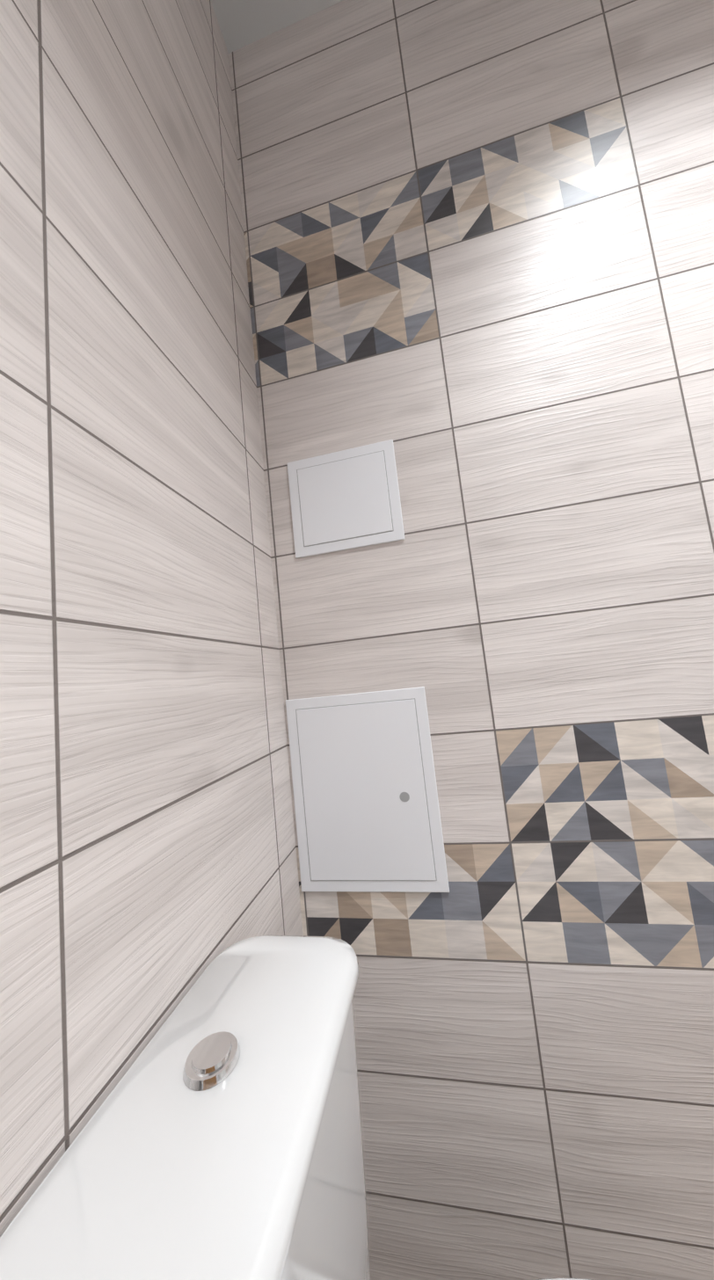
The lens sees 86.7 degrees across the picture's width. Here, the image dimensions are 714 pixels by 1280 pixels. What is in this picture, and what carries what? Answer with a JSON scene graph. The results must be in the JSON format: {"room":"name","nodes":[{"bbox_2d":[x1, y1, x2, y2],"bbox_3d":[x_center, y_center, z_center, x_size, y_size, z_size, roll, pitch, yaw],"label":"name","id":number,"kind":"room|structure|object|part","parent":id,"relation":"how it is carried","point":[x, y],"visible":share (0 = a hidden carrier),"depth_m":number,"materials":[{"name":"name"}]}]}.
{"room":"bathroom","nodes":[
{"label":"bathroom","id":0,"kind":"room"},
{"bbox_2d":[0,0,309,1237],"bbox_3d":[-0.391,-0.215,-0.197,0.002,2.710,2.073,-7,-6,11],"label":"wall","id":1,"kind":"structure","parent":0,"point":[148,823],"depth_m":0.42,"materials":[{"name":"tile"}]},
{"bbox_2d":[210,0,343,53],"bbox_3d":[0.198,-1.647,-0.205,1.500,0.001,2.073,-7,-6,11],"label":"ceiling","id":2,"kind":"structure","parent":0,"point":[243,23],"depth_m":0.90,"materials":[{"name":"grey paint"}]},
{"bbox_2d":[232,0,713,1279],"bbox_3d":[0.535,-0.224,0.673,1.470,2.710,0.002,-7,-6,11],"label":"wall","id":3,"kind":"structure","parent":0,"point":[459,253],"depth_m":0.71,"materials":[{"name":"tile"}]},
{"bbox_2d":[287,439,404,558],"bbox_3d":[-0.028,-0.295,0.793,0.233,0.215,0.005,-7,-6,11],"label":"hatch","id":4,"kind":"object","parent":3,"relation":"attached to","point":[345,499],"visible":1,"depth_m":0.79,"materials":[{"name":"white plastic"}]},
{"bbox_2d":[285,686,449,892],"bbox_3d":[0.011,0.294,0.738,0.286,0.376,0.006,-7,-6,11],"label":"hatch","id":5,"kind":"object","parent":3,"relation":"attached to","point":[367,815],"visible":1,"depth_m":0.73,"materials":[{"name":"white plastic"}]},
{"label":"floor","id":6,"kind":"structure","parent":0,"visible":0},
{"bbox_2d":[0,934,594,1279],"bbox_3d":[0.201,0.729,0.240,0.745,0.805,0.360,-7,-6,11],"label":"toilet","id":7,"kind":"object","parent":6,"relation":"on","point":[218,1137],"visible":1,"depth_m":0.29,"materials":[{"name":"white ceramic"}]},
{"bbox_3d":[0.315,0.685,0.220,0.504,0.057,0.360,-7,-6,11],"label":"seat","id":8,"kind":"part","parent":7,"relation":"part of","materials":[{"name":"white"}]}
]}

